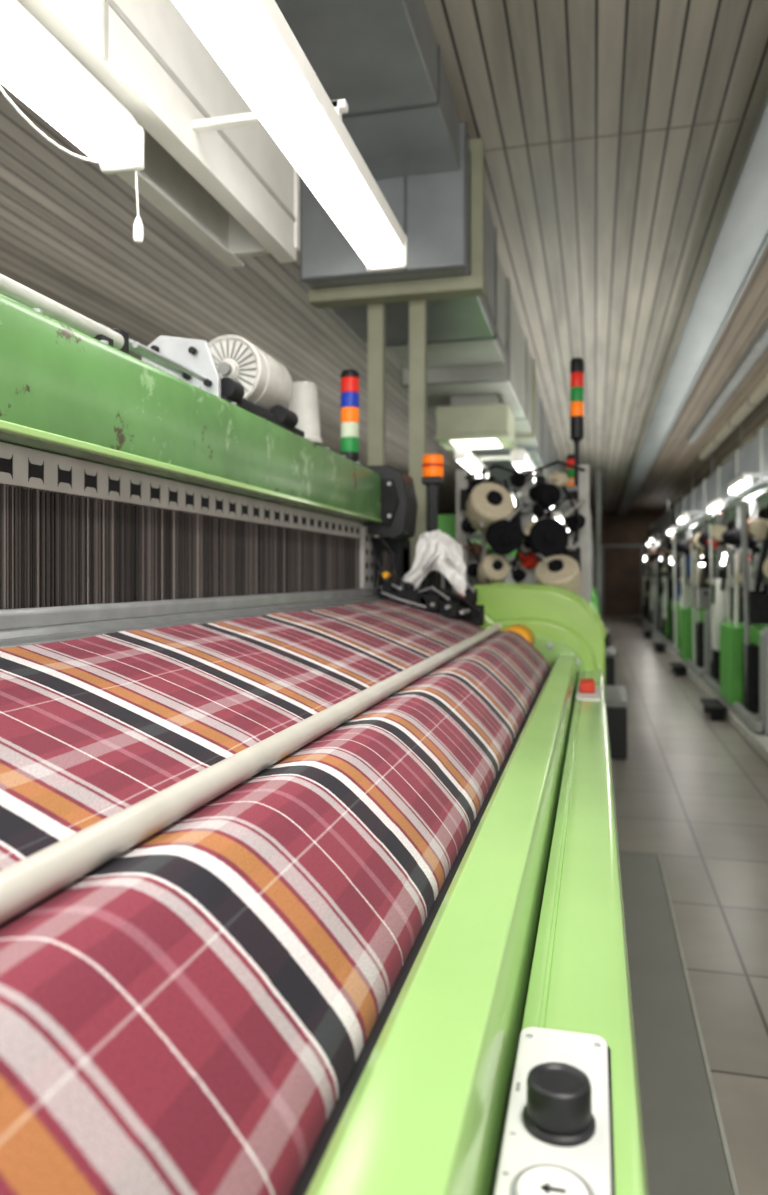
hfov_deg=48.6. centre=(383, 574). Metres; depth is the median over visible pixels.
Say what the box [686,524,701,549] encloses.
cone
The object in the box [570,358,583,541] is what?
signal pole
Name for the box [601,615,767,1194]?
floor
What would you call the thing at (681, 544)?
cone
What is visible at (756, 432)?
cable tray
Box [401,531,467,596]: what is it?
rag
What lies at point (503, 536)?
cone
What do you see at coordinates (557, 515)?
fluorescent light
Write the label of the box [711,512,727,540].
cone
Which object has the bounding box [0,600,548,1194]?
cloth
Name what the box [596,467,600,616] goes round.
column
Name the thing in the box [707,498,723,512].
fluorescent light
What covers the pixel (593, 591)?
loom
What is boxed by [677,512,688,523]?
fluorescent light
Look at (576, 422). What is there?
lamp
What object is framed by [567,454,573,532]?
lamp
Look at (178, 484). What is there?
loom
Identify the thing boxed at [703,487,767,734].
loom
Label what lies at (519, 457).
fluorescent light
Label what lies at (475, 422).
lamp
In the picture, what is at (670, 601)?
loom
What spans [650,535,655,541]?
fluorescent light
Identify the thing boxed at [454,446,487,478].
fluorescent light
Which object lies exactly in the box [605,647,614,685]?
step
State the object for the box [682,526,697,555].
cone
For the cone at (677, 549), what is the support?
attached to the loom at (670, 601)
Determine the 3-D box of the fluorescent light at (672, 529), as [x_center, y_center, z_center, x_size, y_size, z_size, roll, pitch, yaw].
[5.527,-0.860,16.350,0.086,0.120,0.860,0,0,14]
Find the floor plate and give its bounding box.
[619,852,738,1194]
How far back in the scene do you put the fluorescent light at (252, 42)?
1.69 m
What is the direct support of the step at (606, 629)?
on the floor
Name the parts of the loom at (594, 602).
creel post, frame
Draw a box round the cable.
[485,292,508,352]
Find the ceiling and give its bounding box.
[0,0,767,513]
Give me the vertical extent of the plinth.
0.100 m
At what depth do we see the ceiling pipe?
5.93 m
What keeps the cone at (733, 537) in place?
attached to the loom at (738, 645)
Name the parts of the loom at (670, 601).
rail, panel, frame, creel rail, creel post, harness frame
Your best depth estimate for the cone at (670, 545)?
14.53 m
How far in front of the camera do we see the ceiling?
5.37 m
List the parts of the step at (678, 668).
leg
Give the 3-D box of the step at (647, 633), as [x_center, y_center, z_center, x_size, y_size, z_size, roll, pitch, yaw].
[5.770,1.295,18.659,0.170,0.130,0.600,0,0,14]
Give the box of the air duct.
[275,0,566,515]
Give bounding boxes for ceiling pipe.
[616,90,767,516]
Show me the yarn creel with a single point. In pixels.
(522, 481)
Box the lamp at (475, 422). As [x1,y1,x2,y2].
[434,394,516,450]
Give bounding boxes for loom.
[0,274,648,1194]
[438,454,605,695]
[507,530,598,613]
[535,541,598,605]
[640,544,655,625]
[647,536,672,635]
[658,526,715,651]
[675,510,767,677]
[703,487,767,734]
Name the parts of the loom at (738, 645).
frame, creel post, rail, creel post, creel rail, creel post, frame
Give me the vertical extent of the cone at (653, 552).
0.332 m
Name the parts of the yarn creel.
post, guide arm, post, guide arm, post, guide arm, guide arm, post, guide arm, post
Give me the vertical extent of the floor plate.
0.014 m
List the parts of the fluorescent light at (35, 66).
pull cord, cord handle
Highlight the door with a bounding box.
[601,544,643,614]
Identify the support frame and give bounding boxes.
[308,138,485,588]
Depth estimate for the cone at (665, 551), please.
15.72 m
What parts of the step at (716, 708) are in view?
leg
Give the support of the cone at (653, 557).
attached to the loom at (656, 581)
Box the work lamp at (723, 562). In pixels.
[721,553,726,564]
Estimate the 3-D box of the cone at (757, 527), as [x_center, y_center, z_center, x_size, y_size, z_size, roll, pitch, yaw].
[3.133,-0.495,7.034,0.182,0.414,0.228,0,0,14]
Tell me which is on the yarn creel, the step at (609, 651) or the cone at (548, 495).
the cone at (548, 495)
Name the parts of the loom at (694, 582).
rail, creel rail, creel post, frame, creel post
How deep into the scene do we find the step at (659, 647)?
14.91 m
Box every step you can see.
[604,628,609,646]
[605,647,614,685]
[606,686,627,758]
[642,630,651,637]
[653,643,664,652]
[670,662,686,675]
[700,698,726,720]
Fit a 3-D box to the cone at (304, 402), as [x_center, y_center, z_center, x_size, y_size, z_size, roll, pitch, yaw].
[-0.257,-0.518,2.722,0.120,0.196,0.120,0,0,14]
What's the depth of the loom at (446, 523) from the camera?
5.34 m
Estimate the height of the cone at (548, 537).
0.212 m
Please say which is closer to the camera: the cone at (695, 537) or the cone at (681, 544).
the cone at (695, 537)
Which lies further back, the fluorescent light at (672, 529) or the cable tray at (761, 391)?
the fluorescent light at (672, 529)
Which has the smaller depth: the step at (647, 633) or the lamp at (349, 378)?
the lamp at (349, 378)
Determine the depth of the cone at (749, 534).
7.62 m
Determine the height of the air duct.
0.796 m
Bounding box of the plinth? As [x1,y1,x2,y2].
[634,615,767,763]
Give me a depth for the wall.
28.88 m
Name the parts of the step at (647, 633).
leg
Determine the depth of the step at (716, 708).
7.94 m
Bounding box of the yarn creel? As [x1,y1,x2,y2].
[456,461,589,602]
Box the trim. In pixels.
[484,119,747,151]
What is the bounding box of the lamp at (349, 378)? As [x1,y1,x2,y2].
[341,370,358,460]
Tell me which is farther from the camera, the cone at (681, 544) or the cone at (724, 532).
the cone at (681, 544)
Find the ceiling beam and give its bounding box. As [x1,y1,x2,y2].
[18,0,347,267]
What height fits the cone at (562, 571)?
0.293 m
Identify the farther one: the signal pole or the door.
the door
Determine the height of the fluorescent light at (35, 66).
0.280 m
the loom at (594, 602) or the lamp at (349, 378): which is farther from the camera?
the loom at (594, 602)
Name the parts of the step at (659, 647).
leg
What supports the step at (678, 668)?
on the floor
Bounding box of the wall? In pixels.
[438,509,767,589]
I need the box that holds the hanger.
[476,448,528,460]
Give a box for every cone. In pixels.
[288,381,322,444]
[466,482,514,531]
[477,554,508,583]
[486,519,521,553]
[527,518,568,557]
[529,483,560,506]
[534,555,580,594]
[648,546,657,558]
[651,544,661,561]
[663,550,671,557]
[668,534,680,552]
[675,533,683,551]
[677,529,691,549]
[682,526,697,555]
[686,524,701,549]
[693,521,707,548]
[697,519,713,545]
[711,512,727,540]
[722,515,735,542]
[724,502,749,545]
[747,497,758,536]
[749,508,767,539]
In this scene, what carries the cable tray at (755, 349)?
attached to the ceiling
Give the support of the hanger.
hanging from the air duct
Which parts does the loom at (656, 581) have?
rail, panel, frame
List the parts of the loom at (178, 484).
rail, trim, harness plate, coloured knob, lever arm, housing lid, lever arm, lever arm, lever arm, control panel, plate, knob, rail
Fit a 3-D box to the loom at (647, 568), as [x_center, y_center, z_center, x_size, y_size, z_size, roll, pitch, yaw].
[7.654,0.231,22.056,1.790,2.061,3.300,0,0,14]
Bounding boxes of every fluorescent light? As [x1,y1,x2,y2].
[0,0,143,242]
[171,0,406,271]
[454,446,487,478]
[510,448,536,481]
[553,511,563,523]
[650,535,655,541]
[667,526,675,533]
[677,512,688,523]
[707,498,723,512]
[728,473,751,493]
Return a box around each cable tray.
[688,318,767,442]
[699,375,767,459]
[721,418,767,465]
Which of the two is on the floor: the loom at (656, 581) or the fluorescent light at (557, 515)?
the loom at (656, 581)
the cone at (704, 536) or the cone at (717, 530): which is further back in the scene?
the cone at (704, 536)
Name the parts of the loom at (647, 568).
rail, panel, frame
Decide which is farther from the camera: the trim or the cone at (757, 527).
the cone at (757, 527)
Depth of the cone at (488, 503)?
4.48 m
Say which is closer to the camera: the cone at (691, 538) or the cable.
the cable
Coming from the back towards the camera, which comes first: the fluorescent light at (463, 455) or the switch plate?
the fluorescent light at (463, 455)
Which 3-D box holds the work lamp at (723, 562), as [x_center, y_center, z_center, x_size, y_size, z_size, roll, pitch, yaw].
[3.600,-0.167,8.981,0.080,0.130,0.080,0,0,14]
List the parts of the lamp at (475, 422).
lamp panel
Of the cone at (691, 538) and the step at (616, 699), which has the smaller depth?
the step at (616, 699)
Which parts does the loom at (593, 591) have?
creel post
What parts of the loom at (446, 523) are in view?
creel post, frame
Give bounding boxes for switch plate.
[575,678,599,700]

